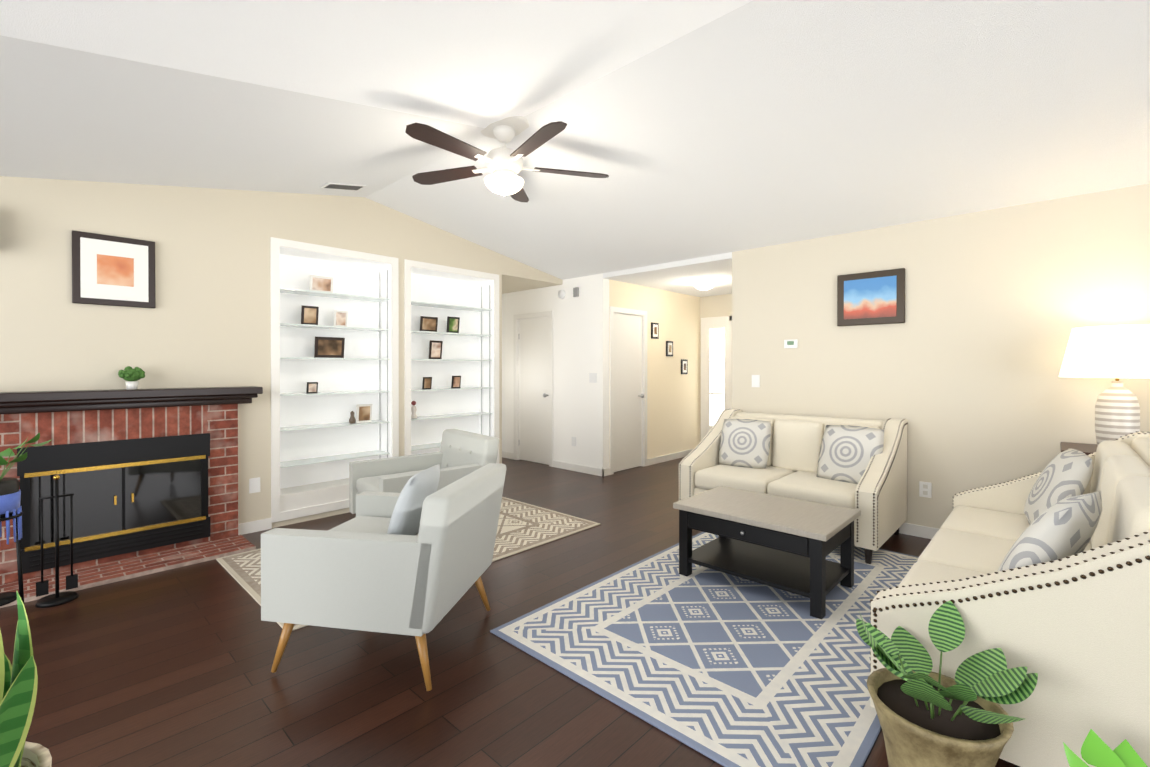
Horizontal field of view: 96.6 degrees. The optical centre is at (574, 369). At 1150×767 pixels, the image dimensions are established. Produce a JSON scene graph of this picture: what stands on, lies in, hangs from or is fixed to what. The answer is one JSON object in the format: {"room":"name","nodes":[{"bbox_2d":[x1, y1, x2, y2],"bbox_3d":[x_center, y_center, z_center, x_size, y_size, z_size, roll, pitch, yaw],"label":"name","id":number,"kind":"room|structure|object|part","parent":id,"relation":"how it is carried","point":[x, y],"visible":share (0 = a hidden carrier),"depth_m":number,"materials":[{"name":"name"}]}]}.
{"room":"living room","nodes":[
{"label":"living room","id":0,"kind":"room"},
{"bbox_2d":[0,176,562,527],"bbox_3d":[-2.175,-0.282,4.866,0.300,3.200,5.550,0,0,43],"label":"wall","id":1,"kind":"structure","parent":0,"point":[206,322],"depth_m":4.24,"materials":[{"name":"beige paint"}]},
{"bbox_2d":[72,230,155,307],"bbox_3d":[-3.183,-0.685,3.547,0.034,0.480,0.430,0,0,43],"label":"framed picture","id":2,"kind":"object","parent":1,"relation":"attached to","point":[108,270],"visible":0.98,"depth_m":3.52,"materials":[{"name":"black"}]},
{"bbox_2d":[249,477,259,493],"bbox_3d":[-2.614,0.942,4.181,0.007,0.120,0.080,0,0,43],"label":"electrical outlet","id":3,"kind":"object","parent":1,"relation":"attached to","point":[254,485],"visible":1,"depth_m":4.18,"materials":[{"name":"white plastic"}]},
{"bbox_2d":[270,237,498,522],"bbox_3d":[-1.810,0.078,5.225,0.293,2.375,2.390,0,0,43],"label":"built-in bookshelf","id":4,"kind":"object","parent":1,"relation":"attached to","point":[301,496],"depth_m":4.85,"materials":[{"name":"white wood"}]},
{"bbox_2d":[301,305,318,324],"bbox_3d":[-2.380,-0.485,4.584,0.068,0.172,0.140,0,0,43],"label":"frame","id":5,"kind":"object","parent":4,"relation":"on","point":[309,315],"visible":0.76,"depth_m":4.56,"materials":[{"name":"black"}]},
{"bbox_2d":[306,382,317,393],"bbox_3d":[-2.365,0.160,4.601,0.048,0.103,0.090,0,0,43],"label":"frame","id":6,"kind":"object","parent":4,"relation":"on","point":[312,387],"visible":0.91,"depth_m":4.58,"materials":[{"name":"black wood"}]},
{"bbox_2d":[309,275,332,292],"bbox_3d":[-2.311,-0.776,4.655,0.062,0.153,0.200,0,0,43],"label":"frame","id":7,"kind":"object","parent":4,"relation":"on","point":[321,283],"visible":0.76,"depth_m":4.63,"materials":[{"name":"white"}]},
{"bbox_2d":[314,337,344,357],"bbox_3d":[-2.264,-0.206,4.710,0.074,0.192,0.260,0,0,43],"label":"frame","id":8,"kind":"object","parent":4,"relation":"on","point":[328,347],"visible":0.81,"depth_m":4.69,"materials":[{"name":"black"}]},
{"bbox_2d":[333,310,347,326],"bbox_3d":[-2.194,-0.476,4.780,0.062,0.153,0.120,0,0,43],"label":"frame","id":9,"kind":"object","parent":4,"relation":"on","point":[340,318],"visible":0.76,"depth_m":4.76,"materials":[{"name":"white"}]},
{"bbox_2d":[349,411,355,422],"bbox_3d":[-2.123,0.447,4.882,0.060,0.120,0.060,0,0,43],"label":"figurine","id":10,"kind":"object","parent":4,"relation":"on","point":[352,419],"visible":1,"depth_m":4.87,"materials":[{"name":"brown ceramic"}]},
{"bbox_2d":[356,404,372,422],"bbox_3d":[-2.044,0.418,4.946,0.071,0.182,0.150,0,0,43],"label":"frame","id":11,"kind":"object","parent":4,"relation":"on","point":[363,413],"visible":1,"depth_m":4.92,"materials":[{"name":"white"}]},
{"bbox_2d":[411,401,416,418],"bbox_3d":[-1.684,0.412,5.348,0.070,0.184,0.070,0,0,43],"label":"figurine","id":12,"kind":"object","parent":4,"relation":"on","point":[413,411],"visible":0.96,"depth_m":5.33,"materials":[{"name":"beige ceramic"}]},
{"bbox_2d":[422,377,431,388],"bbox_3d":[-1.577,0.140,5.439,0.057,0.133,0.100,0,0,43],"label":"frame","id":13,"kind":"object","parent":4,"relation":"on","point":[427,383],"visible":0.88,"depth_m":5.42,"materials":[{"name":"black"}]},
{"bbox_2d":[419,316,437,331],"bbox_3d":[-1.564,-0.485,5.451,0.066,0.162,0.200,0,0,43],"label":"frame","id":14,"kind":"object","parent":4,"relation":"on","point":[428,323],"visible":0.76,"depth_m":5.43,"materials":[{"name":"black"}]},
{"bbox_2d":[428,340,442,358],"bbox_3d":[-1.510,-0.215,5.511,0.077,0.202,0.150,0,0,43],"label":"frame","id":15,"kind":"object","parent":4,"relation":"on","point":[435,349],"visible":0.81,"depth_m":5.49,"materials":[{"name":"black"}]},
{"bbox_2d":[446,316,459,332],"bbox_3d":[-1.359,-0.496,5.670,0.071,0.182,0.150,0,0,43],"label":"frame","id":16,"kind":"object","parent":4,"relation":"on","point":[452,324],"visible":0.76,"depth_m":5.65,"materials":[{"name":"black"}]},
{"bbox_2d":[451,376,460,387],"bbox_3d":[-1.331,0.134,5.701,0.060,0.143,0.110,0,0,43],"label":"frame","id":17,"kind":"object","parent":4,"relation":"on","point":[456,382],"visible":0.86,"depth_m":5.68,"materials":[{"name":"black wood"}]},
{"bbox_2d":[0,457,1019,766],"bbox_3d":[0.520,1.347,4.077,8.320,0.050,8.320,0,0,43],"label":"floor","id":18,"kind":"structure","parent":0,"point":[170,667],"depth_m":2.23,"materials":[{"name":"brown wood"}]},
{"bbox_2d":[0,591,51,766],"bbox_3d":[-1.151,0.861,0.897,0.374,0.957,0.330,0,0,43],"label":"snake plant","id":19,"kind":"object","parent":18,"relation":"on","point":[18,683],"visible":1,"depth_m":0.91,"materials":[{"name":"plant leaves"},{"name":"soil"},{"name":"ceramic"}]},
{"bbox_2d":[0,432,52,606],"bbox_3d":[-2.839,0.795,2.506,0.397,1.071,0.408,0,0,43],"label":"potted plant","id":20,"kind":"object","parent":18,"relation":"on","point":[10,499],"visible":1,"depth_m":2.52,"materials":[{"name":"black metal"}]},
{"bbox_2d":[35,475,78,607],"bbox_3d":[-2.982,0.966,2.949,0.180,0.725,0.180,0,0,43],"label":"fireplace tools","id":21,"kind":"object","parent":18,"relation":"on","point":[57,598],"visible":1,"depth_m":2.94,"materials":[{"name":"black metal"}]},
{"bbox_2d":[0,386,262,607],"bbox_3d":[-3.000,0.731,3.424,0.479,1.190,1.630,0,0,43],"label":"fireplace","id":22,"kind":"object","parent":18,"relation":"on","point":[149,478],"visible":0.96,"depth_m":3.50,"materials":[{"name":"brick"}]},
{"bbox_2d":[118,366,144,389],"bbox_3d":[-3.063,0.053,3.540,0.136,0.163,0.141,0,0,43],"label":"potted plant","id":23,"kind":"object","parent":22,"relation":"on","point":[131,375],"visible":1,"depth_m":3.52,"materials":[{"name":"green plant"}]},
{"bbox_2d":[261,463,505,690],"bbox_3d":[-0.863,0.896,2.515,0.866,0.847,0.770,0,0,10],"label":"armchair","id":24,"kind":"object","parent":18,"relation":"on","point":[414,557],"visible":0.98,"depth_m":2.17,"materials":[{"name":"fabric"}]},
{"bbox_2d":[387,464,439,534],"bbox_3d":[-0.770,0.652,2.457,0.130,0.380,0.380,20,2,4],"label":"pillow","id":25,"kind":"object","parent":24,"relation":"on","point":[406,515],"depth_m":2.31,"materials":[{"name":"grey fabric"}]},
{"bbox_2d":[216,497,600,630],"bbox_3d":[-1.143,1.318,3.973,1.440,0.010,2.450,0,0,43],"label":"rug","id":26,"kind":"object","parent":18,"relation":"on","point":[522,526],"visible":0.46,"depth_m":4.07,"materials":[{"name":"beige fabric"}]},
{"bbox_2d":[349,429,498,513],"bbox_3d":[-1.133,0.908,3.855,0.866,0.809,0.770,0,0,-39],"label":"armchair","id":27,"kind":"object","parent":26,"relation":"on","point":[460,454],"visible":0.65,"depth_m":3.88,"materials":[{"name":"fabric"}]},
{"bbox_2d":[490,532,918,766],"bbox_3d":[1.080,1.323,3.023,1.620,0.010,2.690,0,0,43],"label":"rug","id":28,"kind":"object","parent":18,"relation":"on","point":[724,669],"visible":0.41,"depth_m":2.38,"materials":[{"name":"blue fabric"}]},
{"bbox_2d":[673,486,860,618],"bbox_3d":[1.190,1.086,3.220,0.930,0.460,0.650,0,0,43],"label":"coffee table","id":29,"kind":"object","parent":28,"relation":"on","point":[787,544],"visible":1,"depth_m":3.10,"materials":[{"name":"black paint"}]},
{"bbox_2d":[679,409,907,563],"bbox_3d":[1.778,0.852,4.274,1.531,0.918,0.957,0,0,43],"label":"loveseat","id":30,"kind":"object","parent":28,"relation":"on","point":[860,464],"visible":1,"depth_m":4.06,"materials":[{"name":"fabric"}]},
{"bbox_2d":[719,419,770,467],"bbox_3d":[1.513,0.649,4.575,0.440,0.440,0.150,0,-22,35],"label":"pillow","id":31,"kind":"object","parent":30,"relation":"on","point":[743,443],"depth_m":4.52,"materials":[{"name":"white fabric"}]},
{"bbox_2d":[817,425,883,483],"bbox_3d":[2.132,0.652,3.978,0.150,0.460,0.460,27,-16,-36],"label":"pillow","id":32,"kind":"object","parent":30,"relation":"on","point":[846,451],"depth_m":3.93,"materials":[{"name":"white fabric"}]},
{"bbox_2d":[856,601,1037,766],"bbox_3d":[1.073,1.044,1.533,0.459,0.584,0.462,0,0,43],"label":"plant","id":33,"kind":"object","parent":18,"relation":"on","point":[927,717],"visible":1,"depth_m":1.49,"materials":[{"name":"green plant"}]},
{"bbox_2d":[870,431,1149,766],"bbox_3d":[2.167,0.838,2.334,0.957,0.988,2.191,0,0,43],"label":"sofa","id":34,"kind":"object","parent":18,"relation":"on","point":[1044,574],"visible":0.92,"depth_m":1.60,"materials":[{"name":"fabric"}]},
{"bbox_2d":[997,491,1101,571],"bbox_3d":[1.679,0.655,1.831,0.500,0.500,0.150,0,26,-35],"label":"pillow","id":35,"kind":"object","parent":34,"relation":"on","point":[1063,531],"depth_m":1.67,"materials":[{"name":"white fabric"}]},
{"bbox_2d":[1024,448,1092,524],"bbox_3d":[2.591,0.649,2.758,0.150,0.480,0.480,28,15,30],"label":"pillow","id":36,"kind":"object","parent":34,"relation":"on","point":[1069,473],"depth_m":2.65,"materials":[{"name":"white fabric"}]},
{"bbox_2d":[1063,729,1147,766],"bbox_3d":[1.325,1.144,1.182,0.349,0.388,0.381,0,0,43],"label":"pothos plant","id":37,"kind":"object","parent":18,"relation":"on","point":[1097,750],"visible":1,"depth_m":1.31,"materials":[{"name":"green plant"}]},
{"bbox_2d":[502,277,555,293],"bbox_3d":[-1.105,-1.174,6.963,1.380,0.080,1.020,0,0,43],"label":"ceiling","id":38,"kind":"structure","parent":0,"point":[509,285],"depth_m":6.87,"materials":[{"name":"beige paint"}]},
{"bbox_2d":[502,273,608,468],"bbox_3d":[-0.415,-0.195,7.103,2.200,3.000,0.120,0,0,43],"label":"wall","id":39,"kind":"structure","parent":0,"point":[580,354],"depth_m":6.64,"materials":[{"name":"white paint"}]},
{"bbox_2d":[502,451,513,458],"bbox_3d":[-1.075,1.257,7.640,0.515,0.090,0.012,0,0,43],"label":"baseboard","id":40,"kind":"structure","parent":39,"relation":"attached to","point":[508,455],"depth_m":7.55,"materials":[{"name":"white wood"}]},
{"bbox_2d":[514,311,552,466],"bbox_3d":[-0.567,0.252,7.207,0.810,2.105,0.176,0,0,43],"label":"door","id":41,"kind":"structure","parent":39,"relation":"in","point":[533,387],"depth_m":7.22,"materials":[{"name":"white wood"}]},
{"bbox_2d":[558,290,565,298],"bbox_3d":[-0.177,-1.003,6.768,0.120,0.120,0.034,0,0,43],"label":"smoke detector","id":42,"kind":"object","parent":39,"relation":"attached to","point":[561,294],"depth_m":6.75,"materials":[{"name":"white plastic"}]},
{"bbox_2d":[572,437,575,445],"bbox_3d":[-0.015,0.928,6.645,0.080,0.120,0.007,0,0,43],"label":"electrical outlet","id":43,"kind":"object","parent":39,"relation":"attached to","point":[573,441],"visible":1,"depth_m":6.64,"materials":[{"name":"white plastic"}]},
{"bbox_2d":[573,287,578,296],"bbox_3d":[0.013,-1.002,6.591,0.080,0.120,0.029,0,0,43],"label":"door chime","id":44,"kind":"object","parent":39,"relation":"attached to","point":[575,290],"depth_m":6.57,"materials":[{"name":"white plastic"}]},
{"bbox_2d":[553,460,604,475],"bbox_3d":[0.026,1.263,6.604,0.888,0.090,0.012,0,0,43],"label":"baseboard","id":45,"kind":"structure","parent":39,"relation":"attached to","point":[558,464],"depth_m":6.57,"materials":[{"name":"white wood"}]},
{"bbox_2d":[589,373,596,382],"bbox_3d":[0.225,0.099,6.414,0.120,0.120,0.007,0,0,43],"label":"light switch","id":46,"kind":"object","parent":39,"relation":"attached to","point":[592,377],"visible":1,"depth_m":6.41,"materials":[{"name":"white plastic"}]},
{"bbox_2d":[0,0,1149,296],"bbox_3d":[1.070,-1.398,3.421,6.400,0.612,7.900,0,0,43],"label":"ceiling","id":47,"kind":"structure","parent":0,"point":[698,128],"depth_m":2.80,"materials":[{"name":"white paint"}]},
{"bbox_2d":[321,182,365,190],"bbox_3d":[-1.964,-1.559,4.353,0.160,0.066,0.316,0,0,43],"label":"ceiling vent","id":48,"kind":"object","parent":47,"relation":"in","point":[329,185],"visible":1,"depth_m":4.33,"materials":[{"name":"white plastic"}]},
{"bbox_2d":[405,116,608,201],"bbox_3d":[-0.496,-1.395,3.368,1.395,0.466,1.363,0,0,43],"label":"ceiling fan","id":49,"kind":"object","parent":47,"relation":"hanging from","point":[504,165],"visible":1,"depth_m":3.33,"materials":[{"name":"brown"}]},
{"bbox_2d":[693,280,715,289],"bbox_3d":[1.647,-1.075,6.518,0.280,0.112,0.280,0,0,43],"label":"light","id":50,"kind":"object","parent":47,"relation":"attached to","point":[704,284],"visible":1,"depth_m":6.43,"materials":[{"name":"white glass"}]},
{"bbox_2d":[609,279,699,474],"bbox_3d":[1.168,0.005,7.228,0.178,2.600,2.230,0,0,43],"label":"wall","id":51,"kind":"structure","parent":0,"point":[654,401],"depth_m":7.04,"materials":[{"name":"painted drywall"}]},
{"bbox_3d":[0.679,0.255,6.708,0.176,2.105,0.790,0,0,43],"label":"door","id":52,"kind":"part","parent":51,"relation":"part of","materials":[{"name":"white wood"}]},
{"bbox_2d":[651,322,658,338],"bbox_3d":[1.108,-0.545,7.097,0.024,0.220,0.160,0,0,43],"label":"frame","id":53,"kind":"object","parent":51,"relation":"attached to","point":[654,330],"visible":0.98,"depth_m":7.08,"materials":[{"name":"black wood"}]},
{"bbox_2d":[666,341,672,355],"bbox_3d":[1.361,-0.306,7.368,0.024,0.220,0.160,0,0,43],"label":"frame","id":54,"kind":"object","parent":51,"relation":"attached to","point":[669,348],"visible":0.95,"depth_m":7.35,"materials":[{"name":"black wood"}]},
{"bbox_2d":[647,449,692,465],"bbox_3d":[1.468,1.258,7.498,0.013,0.090,1.435,0,0,43],"label":"baseboard","id":55,"kind":"structure","parent":51,"relation":"attached to","point":[668,457],"depth_m":7.36,"materials":[{"name":"white wood"}]},
{"bbox_2d":[681,359,687,373],"bbox_3d":[1.635,-0.048,7.661,0.024,0.220,0.160,0,0,43],"label":"frame","id":56,"kind":"object","parent":51,"relation":"attached to","point":[684,366],"visible":0.95,"depth_m":7.64,"materials":[{"name":"black wood"}]},
{"bbox_2d":[700,294,731,441],"bbox_3d":[2.611,0.003,7.484,1.930,2.600,0.120,0,0,43],"label":"wall","id":57,"kind":"structure","parent":0,"point":[716,306],"depth_m":7.86,"materials":[{"name":"beige paint"}]},
{"bbox_2d":[701,316,731,440],"bbox_3d":[2.503,0.248,7.443,1.510,2.110,0.089,0,0,43],"label":"front door","id":58,"kind":"structure","parent":57,"relation":"in","point":[716,366],"depth_m":7.80,"materials":[{"name":"white wood"}]},
{"bbox_2d":[732,184,1149,528],"bbox_3d":[3.078,-0.176,3.819,4.010,3.000,0.120,0,0,43],"label":"wall","id":59,"kind":"structure","parent":0,"point":[958,370],"depth_m":3.88,"materials":[{"name":"beige paint"}]},
{"bbox_2d":[752,375,759,386],"bbox_3d":[1.755,0.107,4.976,0.080,0.120,0.007,0,0,43],"label":"light switch","id":60,"kind":"object","parent":59,"relation":"attached to","point":[755,380],"visible":1,"depth_m":4.97,"materials":[{"name":"white plastic"}]},
{"bbox_2d":[784,339,797,347],"bbox_3d":[1.997,-0.241,4.734,0.120,0.080,0.026,0,0,43],"label":"thermostat","id":61,"kind":"object","parent":59,"relation":"attached to","point":[792,343],"visible":0.94,"depth_m":4.72,"materials":[{"name":"white plastic"}]},
{"bbox_2d":[837,268,904,325],"bbox_3d":[2.466,-0.599,4.282,0.500,0.440,0.038,0,0,43],"label":"framed picture","id":62,"kind":"object","parent":59,"relation":"attached to","point":[872,298],"visible":1,"depth_m":4.26,"materials":[{"name":"multicoloured paper"}]},
{"bbox_2d":[899,523,939,538],"bbox_3d":[3.028,1.279,3.782,4.023,0.090,0.012,0,0,43],"label":"baseboard","id":63,"kind":"structure","parent":59,"relation":"attached to","point":[904,528],"depth_m":4.06,"materials":[{"name":"white wood"}]},
{"bbox_2d":[919,481,931,497],"bbox_3d":[2.760,0.942,4.035,0.080,0.120,0.009,0,0,43],"label":"electrical outlet","id":64,"kind":"object","parent":59,"relation":"attached to","point":[925,489],"visible":1,"depth_m":4.03,"materials":[{"name":"white plastic"}]}
]}

